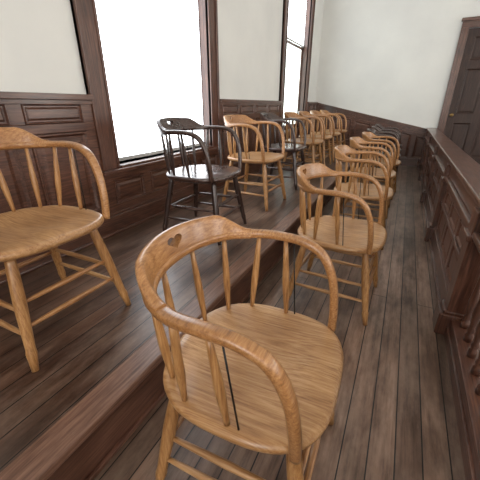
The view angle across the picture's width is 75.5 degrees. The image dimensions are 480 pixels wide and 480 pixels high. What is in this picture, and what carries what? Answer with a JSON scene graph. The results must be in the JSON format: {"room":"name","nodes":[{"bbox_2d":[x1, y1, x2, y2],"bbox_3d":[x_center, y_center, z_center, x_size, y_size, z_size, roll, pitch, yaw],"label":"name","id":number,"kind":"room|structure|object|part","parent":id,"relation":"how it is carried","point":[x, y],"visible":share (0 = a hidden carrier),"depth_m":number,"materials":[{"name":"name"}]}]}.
{"room":"courtroom","nodes":[
{"label":"courtroom","id":0,"kind":"room"},
{"bbox_2d":[0,0,323,163],"bbox_3d":[-0.727,-1.952,2.357,0.200,4.000,10.600,11,26,24],"label":"wall","id":1,"kind":"structure","parent":0,"point":[39,52],"depth_m":1.95,"materials":[{"name":"paint"}]},
{"bbox_2d":[70,0,220,170],"bbox_3d":[-0.650,-2.012,2.332,0.155,2.680,1.630,11,26,24],"label":"window frame","id":2,"kind":"structure","parent":1,"relation":"attached to","point":[84,13],"depth_m":2.15,"materials":[{"name":"brown wood"}]},
{"bbox_2d":[95,0,203,156],"bbox_3d":[-0.687,-1.964,2.373,0.003,2.490,1.296,11,26,24],"label":"window pane","id":3,"kind":"object","parent":1,"relation":"attached to","point":[151,48],"visible":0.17,"depth_m":2.53,"materials":[{"name":"glass"}]},
{"bbox_2d":[119,143,199,160],"bbox_3d":[-0.687,-0.826,2.868,0.014,0.028,1.300,11,26,24],"label":"bar","id":4,"kind":"object","parent":3,"relation":"attached to","point":[189,146],"depth_m":2.66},
{"bbox_2d":[0,145,308,284],"bbox_3d":[-0.657,-0.362,2.888,0.055,0.159,10.400,11,26,24],"label":"baseboard","id":5,"kind":"structure","parent":1,"relation":"attached to","point":[119,221],"depth_m":2.45,"materials":[{"name":"brown wood"}]},
{"bbox_2d":[0,91,317,213],"bbox_3d":[-0.656,-0.727,2.723,0.063,0.962,10.370,11,26,24],"label":"wainscoting","id":6,"kind":"structure","parent":1,"relation":"attached to","point":[48,116],"depth_m":1.95,"materials":[{"name":"brown wood"}]},
{"bbox_2d":[102,146,222,175],"bbox_3d":[-0.639,-0.776,2.863,0.180,0.050,1.670,11,26,24],"label":"sill","id":7,"kind":"structure","parent":1,"relation":"attached to","point":[124,167],"depth_m":2.52,"materials":[{"name":"brown wood"}]},
{"bbox_2d":[283,0,310,129],"bbox_3d":[0.909,-3.206,5.248,0.110,2.505,1.290,11,26,24],"label":"window","id":8,"kind":"structure","parent":1,"relation":"in","point":[293,56],"depth_m":5.63,"materials":[{"name":"glass"}]},
{"bbox_3d":[0.877,-3.212,5.262,0.020,2.505,1.230,11,26,24],"label":"sash","id":9,"kind":"part","parent":8,"relation":"part of","materials":[{"name":"glass"}]},
{"bbox_2d":[287,0,306,44],"bbox_3d":[0.892,-3.844,4.979,0.003,1.120,1.206,11,26,24],"label":"blind","id":10,"kind":"object","parent":8,"relation":"attached to","point":[297,8],"visible":0.75,"depth_m":5.19,"materials":[{"name":"fabric"}]},
{"bbox_2d":[287,37,303,47],"bbox_3d":[0.893,-3.334,5.201,0.014,0.028,1.210,11,26,24],"label":"bar","id":11,"kind":"object","parent":10,"relation":"attached to","point":[288,38],"depth_m":5.28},
{"bbox_2d":[279,0,315,128],"bbox_3d":[0.978,-3.254,5.189,0.045,2.680,1.540,11,26,24],"label":"window frame","id":12,"kind":"structure","parent":1,"relation":"attached to","point":[285,2],"depth_m":4.96,"materials":[{"name":"brown wood"}]},
{"bbox_2d":[0,148,357,471],"bbox_3d":[-0.160,-0.173,2.698,1.169,0.035,10.400,11,26,24],"label":"floor","id":13,"kind":"structure","parent":0,"point":[83,343],"depth_m":1.44,"materials":[{"name":"brown wood"}]},
{"bbox_2d":[0,127,130,371],"bbox_3d":[-0.882,-0.020,1.281,0.548,0.821,0.564,11,26,24],"label":"chair","id":14,"kind":"object","parent":13,"relation":"on","point":[26,232],"visible":1,"depth_m":1.32,"materials":[{"name":"brown wood"}]},
{"bbox_3d":[-0.774,0.266,1.106,0.043,0.436,0.127,-10,25,-22],"label":"leg","id":15,"kind":"part","parent":14,"relation":"part of","materials":[{"name":"brown wood"}]},
{"bbox_3d":[-1.046,-0.384,1.212,0.178,0.098,0.524,11,26,24],"label":"crest rail","id":16,"kind":"part","parent":14,"relation":"part of","materials":[{"name":"brown wood"}]},
{"bbox_3d":[-0.865,-0.051,1.258,0.504,0.044,0.524,11,26,24],"label":"seat","id":17,"kind":"part","parent":14,"relation":"part of","materials":[{"name":"brown wood"}]},
{"bbox_3d":[-0.956,0.054,1.593,0.043,0.436,0.127,-10,25,-22],"label":"leg","id":18,"kind":"part","parent":14,"relation":"part of","materials":[{"name":"brown wood"}]},
{"bbox_3d":[-0.713,-0.253,1.390,0.005,0.316,0.043,-10,26,-22],"label":"tie rod","id":19,"kind":"part","parent":14,"relation":"part of","materials":[{"name":"metal"}]},
{"bbox_3d":[-0.598,0.125,1.429,0.127,0.436,0.042,-8,25,-17],"label":"leg","id":20,"kind":"part","parent":14,"relation":"part of","materials":[{"name":"brown wood"}]},
{"bbox_2d":[0,150,361,479],"bbox_3d":[0.319,-0.078,2.477,0.110,0.036,10.400,11,26,24],"label":"platform nosing","id":21,"kind":"object","parent":13,"relation":"attached to","point":[40,460],"visible":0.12,"depth_m":1.05,"materials":[{"name":"brown wood"}]},
{"bbox_2d":[156,117,246,244],"bbox_3d":[-0.285,-0.467,2.308,0.548,0.821,0.564,10,25,22],"label":"chair","id":22,"kind":"object","parent":13,"relation":"on","point":[206,173],"visible":0.98,"depth_m":2.26,"materials":[{"name":"brown wood"}]},
{"bbox_3d":[-0.530,-0.247,2.285,0.127,0.436,0.042,-9,25,-19],"label":"leg","id":23,"kind":"part","parent":22,"relation":"part of","materials":[{"name":"brown wood"}]},
{"bbox_3d":[-0.453,-0.828,2.231,0.178,0.098,0.524,10,25,22],"label":"crest rail","id":24,"kind":"part","parent":22,"relation":"part of","materials":[{"name":"brown wood"}]},
{"bbox_3d":[-0.326,-0.522,2.008,0.043,0.316,0.005,-6,24,-14],"label":"tie rod","id":25,"kind":"part","parent":22,"relation":"part of","materials":[{"name":"metal"}]},
{"bbox_3d":[-0.372,-0.391,2.617,0.043,0.436,0.127,-11,26,-24],"label":"leg","id":26,"kind":"part","parent":22,"relation":"part of","materials":[{"name":"brown wood"}]},
{"bbox_3d":[-0.267,-0.498,2.286,0.504,0.044,0.524,10,25,22],"label":"seat","id":27,"kind":"part","parent":22,"relation":"part of","materials":[{"name":"brown wood"}]},
{"bbox_3d":[-0.163,-0.183,2.138,0.043,0.436,0.127,-11,26,-24],"label":"leg","id":28,"kind":"part","parent":22,"relation":"part of","materials":[{"name":"brown wood"}]},
{"bbox_3d":[-0.005,-0.327,2.470,0.127,0.436,0.042,-9,25,-19],"label":"leg","id":29,"kind":"part","parent":22,"relation":"part of","materials":[{"name":"brown wood"}]},
{"bbox_2d":[222,115,285,210],"bbox_3d":[0.133,-0.772,3.010,0.548,0.821,0.564,12,26,26],"label":"chair","id":30,"kind":"object","parent":13,"relation":"on","point":[254,157],"visible":0.94,"depth_m":2.96,"materials":[{"name":"brown wood"}]},
{"bbox_3d":[-0.120,-0.561,3.007,0.127,0.436,0.042,-7,24,-15],"label":"leg","id":31,"kind":"part","parent":30,"relation":"part of","materials":[{"name":"brown wood"}]},
{"bbox_3d":[-0.027,-1.138,2.946,0.178,0.098,0.524,12,26,26],"label":"crest rail","id":32,"kind":"part","parent":30,"relation":"part of","materials":[{"name":"brown wood"}]},
{"bbox_3d":[0.069,-0.699,3.324,0.043,0.436,0.127,-9,25,-20],"label":"leg","id":33,"kind":"part","parent":30,"relation":"part of","materials":[{"name":"brown wood"}]},
{"bbox_3d":[0.150,-0.802,2.986,0.504,0.044,0.524,12,26,26],"label":"seat","id":34,"kind":"part","parent":30,"relation":"part of","materials":[{"name":"brown wood"}]},
{"bbox_3d":[0.232,-0.485,2.831,0.043,0.436,0.127,-9,25,-20],"label":"leg","id":35,"kind":"part","parent":30,"relation":"part of","materials":[{"name":"brown wood"}]},
{"bbox_3d":[0.420,-0.623,3.149,0.127,0.436,0.042,-7,24,-15],"label":"leg","id":36,"kind":"part","parent":30,"relation":"part of","materials":[{"name":"brown wood"}]},
{"bbox_2d":[257,113,306,189],"bbox_3d":[0.510,-1.080,3.717,0.548,0.821,0.564,10,26,23],"label":"chair","id":37,"kind":"object","parent":13,"relation":"on","point":[292,147],"visible":0.88,"depth_m":3.62,"materials":[{"name":"brown wood"}]},
{"bbox_3d":[0.264,-0.862,3.699,0.127,0.436,0.042,-8,25,-19],"label":"leg","id":38,"kind":"part","parent":37,"relation":"part of","materials":[{"name":"brown wood"}]},
{"bbox_3d":[0.344,-1.442,3.643,0.178,0.098,0.524,10,26,23],"label":"crest rail","id":39,"kind":"part","parent":37,"relation":"part of","materials":[{"name":"brown wood"}]},
{"bbox_3d":[0.428,-1.005,4.027,0.043,0.436,0.127,-11,26,-24],"label":"leg","id":40,"kind":"part","parent":37,"relation":"part of","materials":[{"name":"brown wood"}]},
{"bbox_3d":[0.528,-1.110,3.695,0.504,0.044,0.524,10,26,23],"label":"seat","id":41,"kind":"part","parent":37,"relation":"part of","materials":[{"name":"brown wood"}]},
{"bbox_3d":[0.628,-0.795,3.546,0.043,0.436,0.127,-11,26,-24],"label":"leg","id":42,"kind":"part","parent":37,"relation":"part of","materials":[{"name":"brown wood"}]},
{"bbox_3d":[0.792,-0.938,3.875,0.127,0.436,0.042,-8,25,-19],"label":"leg","id":43,"kind":"part","parent":37,"relation":"part of","materials":[{"name":"brown wood"}]},
{"bbox_2d":[282,112,323,170],"bbox_3d":[0.870,-1.338,4.312,0.548,0.821,0.564,11,26,24],"label":"chair","id":44,"kind":"object","parent":13,"relation":"on","point":[309,141],"visible":0.73,"depth_m":4.28,"materials":[{"name":"brown wood"}]},
{"bbox_3d":[0.620,-1.124,4.301,0.127,0.436,0.042,-8,25,-17],"label":"leg","id":45,"kind":"part","parent":44,"relation":"part of","materials":[{"name":"brown wood"}]},
{"bbox_3d":[0.706,-1.702,4.243,0.178,0.098,0.524,11,26,24],"label":"crest rail","id":46,"kind":"part","parent":44,"relation":"part of","materials":[{"name":"brown wood"}]},
{"bbox_3d":[0.887,-1.369,4.289,0.504,0.044,0.524,11,26,24],"label":"seat","id":47,"kind":"part","parent":44,"relation":"part of","materials":[{"name":"brown wood"}]},
{"bbox_3d":[0.978,-1.052,4.137,0.043,0.436,0.127,-10,25,-22],"label":"leg","id":48,"kind":"part","parent":44,"relation":"part of","materials":[{"name":"brown wood"}]},
{"bbox_3d":[1.154,-1.193,4.460,0.127,0.436,0.042,-8,25,-17],"label":"leg","id":49,"kind":"part","parent":44,"relation":"part of","materials":[{"name":"brown wood"}]},
{"bbox_2d":[296,111,332,164],"bbox_3d":[1.166,-1.591,4.894,0.548,0.821,0.564,11,26,24],"label":"chair","id":50,"kind":"object","parent":13,"relation":"on","point":[301,113],"visible":0.56,"depth_m":4.89,"materials":[{"name":"brown wood"}]},
{"bbox_3d":[1.003,-1.955,4.825,0.178,0.098,0.524,11,26,24],"label":"crest rail","id":51,"kind":"part","parent":50,"relation":"part of","materials":[{"name":"brown wood"}]},
{"bbox_3d":[1.184,-1.621,4.871,0.504,0.044,0.524,11,26,24],"label":"seat","id":52,"kind":"part","parent":50,"relation":"part of","materials":[{"name":"brown wood"}]},
{"bbox_3d":[1.274,-1.305,4.718,0.043,0.436,0.127,-10,25,-22],"label":"leg","id":53,"kind":"part","parent":50,"relation":"part of","materials":[{"name":"brown wood"}]},
{"bbox_3d":[1.451,-1.446,5.042,0.127,0.436,0.042,-8,25,-17],"label":"leg","id":54,"kind":"part","parent":50,"relation":"part of","materials":[{"name":"brown wood"}]},
{"bbox_2d":[306,110,340,161],"bbox_3d":[1.481,-1.840,5.467,0.548,0.821,0.564,11,26,24],"label":"chair","id":55,"kind":"object","parent":13,"relation":"on","point":[313,112],"visible":0.57,"depth_m":5.36,"materials":[{"name":"brown wood"}]},
{"bbox_3d":[1.317,-2.205,5.398,0.178,0.098,0.524,11,26,24],"label":"crest rail","id":56,"kind":"part","parent":55,"relation":"part of","materials":[{"name":"brown wood"}]},
{"bbox_3d":[1.498,-1.871,5.444,0.504,0.044,0.524,11,26,24],"label":"seat","id":57,"kind":"part","parent":55,"relation":"part of","materials":[{"name":"brown wood"}]},
{"bbox_3d":[1.589,-1.554,5.292,0.043,0.436,0.127,-10,25,-22],"label":"leg","id":58,"kind":"part","parent":55,"relation":"part of","materials":[{"name":"brown wood"}]},
{"bbox_2d":[316,110,346,154],"bbox_3d":[1.795,-2.090,6.040,0.548,0.821,0.564,11,26,24],"label":"chair","id":59,"kind":"object","parent":13,"relation":"on","point":[343,131],"visible":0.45,"depth_m":6.05,"materials":[{"name":"brown wood"}]},
{"bbox_3d":[1.813,-2.120,6.018,0.504,0.044,0.524,11,26,24],"label":"seat","id":60,"kind":"part","parent":59,"relation":"part of","materials":[{"name":"brown wood"}]},
{"bbox_3d":[1.903,-1.804,5.865,0.043,0.436,0.127,-10,25,-22],"label":"leg","id":61,"kind":"part","parent":59,"relation":"part of","materials":[{"name":"brown wood"}]},
{"bbox_2d":[94,164,465,479],"bbox_3d":[2.588,0.615,1.595,7.670,0.100,10.700,11,26,24],"label":"floor","id":62,"kind":"structure","parent":0,"point":[395,418],"depth_m":1.39,"materials":[{"name":"brown wood"}]},
{"bbox_2d":[47,155,361,479],"bbox_3d":[0.284,0.031,2.543,0.142,0.215,10.400,11,26,24],"label":"platform riser","id":63,"kind":"object","parent":62,"relation":"on","point":[88,460],"visible":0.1,"depth_m":1.16,"materials":[{"name":"brown wood"}]},
{"bbox_2d":[135,215,343,479],"bbox_3d":[0.028,0.388,0.968,0.548,0.821,0.564,10,26,23],"label":"chair","id":64,"kind":"object","parent":62,"relation":"on","point":[261,378],"visible":1,"depth_m":0.85,"materials":[{"name":"brown wood"}]},
{"bbox_3d":[-0.218,0.606,0.949,0.127,0.436,0.042,-8,25,-19],"label":"leg","id":65,"kind":"part","parent":64,"relation":"part of","materials":[{"name":"brown wood"}]},
{"bbox_3d":[-0.138,0.026,0.894,0.178,0.098,0.524,10,26,23],"label":"crest rail","id":66,"kind":"part","parent":64,"relation":"part of","materials":[{"name":"brown wood"}]},
{"bbox_3d":[-0.017,0.333,0.669,0.043,0.316,0.005,-6,24,-13],"label":"tie rod","id":67,"kind":"part","parent":64,"relation":"part of","materials":[{"name":"metal"}]},
{"bbox_3d":[0.045,0.358,0.946,0.504,0.044,0.524,10,26,23],"label":"seat","id":68,"kind":"part","parent":64,"relation":"part of","materials":[{"name":"brown wood"}]},
{"bbox_3d":[0.190,0.154,1.082,0.005,0.316,0.043,-11,26,-24],"label":"tie rod","id":69,"kind":"part","parent":64,"relation":"part of","materials":[{"name":"metal"}]},
{"bbox_3d":[0.145,0.673,0.797,0.043,0.436,0.127,-11,26,-24],"label":"leg","id":70,"kind":"part","parent":64,"relation":"part of","materials":[{"name":"brown wood"}]},
{"bbox_3d":[0.309,0.530,1.125,0.127,0.436,0.042,-8,25,-19],"label":"leg","id":71,"kind":"part","parent":64,"relation":"part of","materials":[{"name":"brown wood"}]},
{"bbox_2d":[289,163,386,325],"bbox_3d":[0.600,-0.021,1.909,0.548,0.821,0.564,12,26,26],"label":"chair","id":72,"kind":"object","parent":62,"relation":"on","point":[334,232],"visible":0.94,"depth_m":1.83,"materials":[{"name":"brown wood"}]},
{"bbox_3d":[0.347,0.190,1.906,0.127,0.436,0.042,-7,24,-15],"label":"leg","id":73,"kind":"part","parent":72,"relation":"part of","materials":[{"name":"brown wood"}]},
{"bbox_3d":[0.535,0.052,2.224,0.043,0.436,0.127,-9,25,-20],"label":"leg","id":74,"kind":"part","parent":72,"relation":"part of","materials":[{"name":"brown wood"}]},
{"bbox_3d":[0.439,-0.387,1.845,0.178,0.098,0.524,12,26,26],"label":"crest rail","id":75,"kind":"part","parent":72,"relation":"part of","materials":[{"name":"brown wood"}]},
{"bbox_3d":[0.617,-0.051,1.885,0.504,0.044,0.524,12,26,26],"label":"seat","id":76,"kind":"part","parent":72,"relation":"part of","materials":[{"name":"brown wood"}]},
{"bbox_3d":[0.537,-0.077,1.613,0.043,0.316,0.005,-4,24,-9],"label":"tie rod","id":77,"kind":"part","parent":72,"relation":"part of","materials":[{"name":"metal"}]},
{"bbox_3d":[0.698,0.267,1.730,0.043,0.436,0.127,-9,25,-20],"label":"leg","id":78,"kind":"part","parent":72,"relation":"part of","materials":[{"name":"brown wood"}]},
{"bbox_3d":[0.887,0.129,2.048,0.127,0.436,0.042,-7,24,-15],"label":"leg","id":79,"kind":"part","parent":72,"relation":"part of","materials":[{"name":"brown wood"}]},
{"bbox_2d":[332,145,393,249],"bbox_3d":[1.093,-0.416,2.819,0.548,0.821,0.564,10,26,23],"label":"chair","id":80,"kind":"object","parent":62,"relation":"on","point":[369,191],"visible":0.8,"depth_m":2.73,"materials":[{"name":"brown wood"}]},
{"bbox_3d":[0.927,-0.778,2.745,0.178,0.098,0.524,10,26,23],"label":"crest rail","id":81,"kind":"part","parent":80,"relation":"part of","materials":[{"name":"brown wood"}]},
{"bbox_3d":[1.111,-0.447,2.797,0.504,0.044,0.524,10,26,23],"label":"seat","id":82,"kind":"part","parent":80,"relation":"part of","materials":[{"name":"brown wood"}]},
{"bbox_3d":[1.211,-0.132,2.648,0.043,0.436,0.127,-11,26,-24],"label":"leg","id":83,"kind":"part","parent":80,"relation":"part of","materials":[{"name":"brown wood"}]},
{"bbox_2d":[341,137,395,218],"bbox_3d":[1.489,-0.739,3.561,0.548,0.821,0.564,11,26,24],"label":"chair","id":84,"kind":"object","parent":62,"relation":"on","point":[355,142],"visible":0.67,"depth_m":3.46,"materials":[{"name":"brown wood"}]},
{"bbox_3d":[1.239,-0.525,3.550,0.127,0.436,0.042,-8,25,-17],"label":"leg","id":85,"kind":"part","parent":84,"relation":"part of","materials":[{"name":"brown wood"}]},
{"bbox_3d":[1.326,-1.103,3.492,0.178,0.098,0.524,11,26,24],"label":"crest rail","id":86,"kind":"part","parent":84,"relation":"part of","materials":[{"name":"brown wood"}]},
{"bbox_3d":[1.506,-0.770,3.538,0.504,0.044,0.524,11,26,24],"label":"seat","id":87,"kind":"part","parent":84,"relation":"part of","materials":[{"name":"brown wood"}]},
{"bbox_3d":[1.597,-0.453,3.386,0.043,0.436,0.127,-10,25,-22],"label":"leg","id":88,"kind":"part","parent":84,"relation":"part of","materials":[{"name":"brown wood"}]},
{"bbox_2d":[357,132,400,199],"bbox_3d":[1.898,-1.037,4.246,0.548,0.821,0.564,13,27,27],"label":"chair","id":89,"kind":"object","parent":62,"relation":"on","point":[367,136],"visible":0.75,"depth_m":4.12,"materials":[{"name":"brown wood"}]},
{"bbox_3d":[1.740,-1.404,4.185,0.178,0.098,0.524,13,27,27],"label":"crest rail","id":90,"kind":"part","parent":89,"relation":"part of","materials":[{"name":"brown wood"}]},
{"bbox_3d":[1.915,-1.067,4.222,0.504,0.044,0.524,13,27,27],"label":"seat","id":91,"kind":"part","parent":89,"relation":"part of","materials":[{"name":"brown wood"}]},
{"bbox_3d":[1.992,-0.749,4.066,0.043,0.436,0.127,-9,25,-19],"label":"leg","id":92,"kind":"part","parent":89,"relation":"part of","materials":[{"name":"brown wood"}]},
{"bbox_3d":[2.187,-0.886,4.380,0.127,0.436,0.042,-6,24,-14],"label":"leg","id":93,"kind":"part","parent":89,"relation":"part of","materials":[{"name":"brown wood"}]},
{"bbox_2d":[361,128,400,186],"bbox_3d":[2.217,-1.307,4.868,0.548,0.821,0.564,11,26,24],"label":"chair","id":94,"kind":"object","parent":62,"relation":"on","point":[372,130],"visible":0.34,"depth_m":4.84,"materials":[{"name":"brown wood"}]},
{"bbox_3d":[2.054,-1.671,4.799,0.178,0.098,0.524,11,26,24],"label":"crest rail","id":95,"kind":"part","parent":94,"relation":"part of","materials":[{"name":"brown wood"}]},
{"bbox_2d":[371,126,401,177],"bbox_3d":[2.531,-1.556,5.441,0.548,0.821,0.564,10,26,23],"label":"chair","id":96,"kind":"object","parent":62,"relation":"on","point":[376,128],"visible":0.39,"depth_m":5.26,"materials":[{"name":"brown wood"}]},
{"bbox_3d":[2.365,-1.918,5.367,0.178,0.098,0.524,10,26,23],"label":"crest rail","id":97,"kind":"part","parent":96,"relation":"part of","materials":[{"name":"brown wood"}]},
{"bbox_2d":[371,124,402,169],"bbox_3d":[2.846,-1.806,6.015,0.548,0.821,0.564,11,26,24],"label":"chair","id":98,"kind":"object","parent":62,"relation":"on","point":[380,126],"visible":0.33,"depth_m":6.03,"materials":[{"name":"brown wood"}]},
{"bbox_2d":[416,128,479,479],"bbox_3d":[1.772,-0.304,2.642,0.200,0.750,8.562,11,26,24],"label":"rail","id":99,"kind":"object","parent":62,"relation":"on","point":[449,178],"visible":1,"depth_m":1.66,"materials":[{"name":"brown wood"}]},
{"bbox_3d":[1.786,-0.556,2.532,0.175,0.200,8.550,11,26,24],"label":"cap rail","id":100,"kind":"part","parent":99,"relation":"part of","materials":[{"name":"brown wood"}]},
{"bbox_3d":[0.541,0.974,0.505,0.120,0.110,2.800,11,26,24],"label":"rail","id":101,"kind":"part","parent":99,"relation":"part of","materials":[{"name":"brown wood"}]},
{"bbox_2d":[315,0,479,127],"bbox_3d":[4.991,-3.126,5.058,7.370,4.000,0.200,11,26,24],"label":"wall","id":102,"kind":"structure","parent":0,"point":[387,59],"depth_m":5.95,"materials":[{"name":"paint"}]},
{"bbox_2d":[316,142,418,165],"bbox_3d":[2.726,-1.881,6.695,2.420,0.409,0.040,11,26,24],"label":"baseboard","id":103,"kind":"structure","parent":102,"relation":"attached to","point":[404,161],"depth_m":6.41,"materials":[{"name":"brown wood"}]},
{"bbox_2d":[314,103,426,158],"bbox_3d":[2.729,-2.243,6.522,2.398,1.212,0.063,11,26,24],"label":"trim","id":104,"kind":"structure","parent":102,"relation":"attached to","point":[412,137],"depth_m":6.41,"materials":[{"name":"brown wood"}]},
{"bbox_2d":[437,21,468,132],"bbox_3d":[4.347,-2.526,5.584,1.160,2.480,0.145,11,26,24],"label":"door frame","id":105,"kind":"structure","parent":102,"relation":"attached to","point":[463,35],"depth_m":5.60,"materials":[{"name":"brown wood"}]},
{"bbox_2d":[443,27,479,164],"bbox_3d":[4.354,-2.479,5.620,0.919,2.355,0.053,11,26,24],"label":"leaf","id":106,"kind":"object","parent":102,"relation":"attached to","point":[463,128],"visible":0.73,"depth_m":5.70,"materials":[{"name":"brown wood"}]},
{"bbox_2d":[461,16,479,27],"bbox_3d":[4.321,-3.601,5.060,1.200,0.150,0.059,11,26,24],"label":"door frame","id":107,"kind":"structure","parent":102,"relation":"in","point":[470,22],"depth_m":5.23,"materials":[{"name":"brown wood"}]}
]}

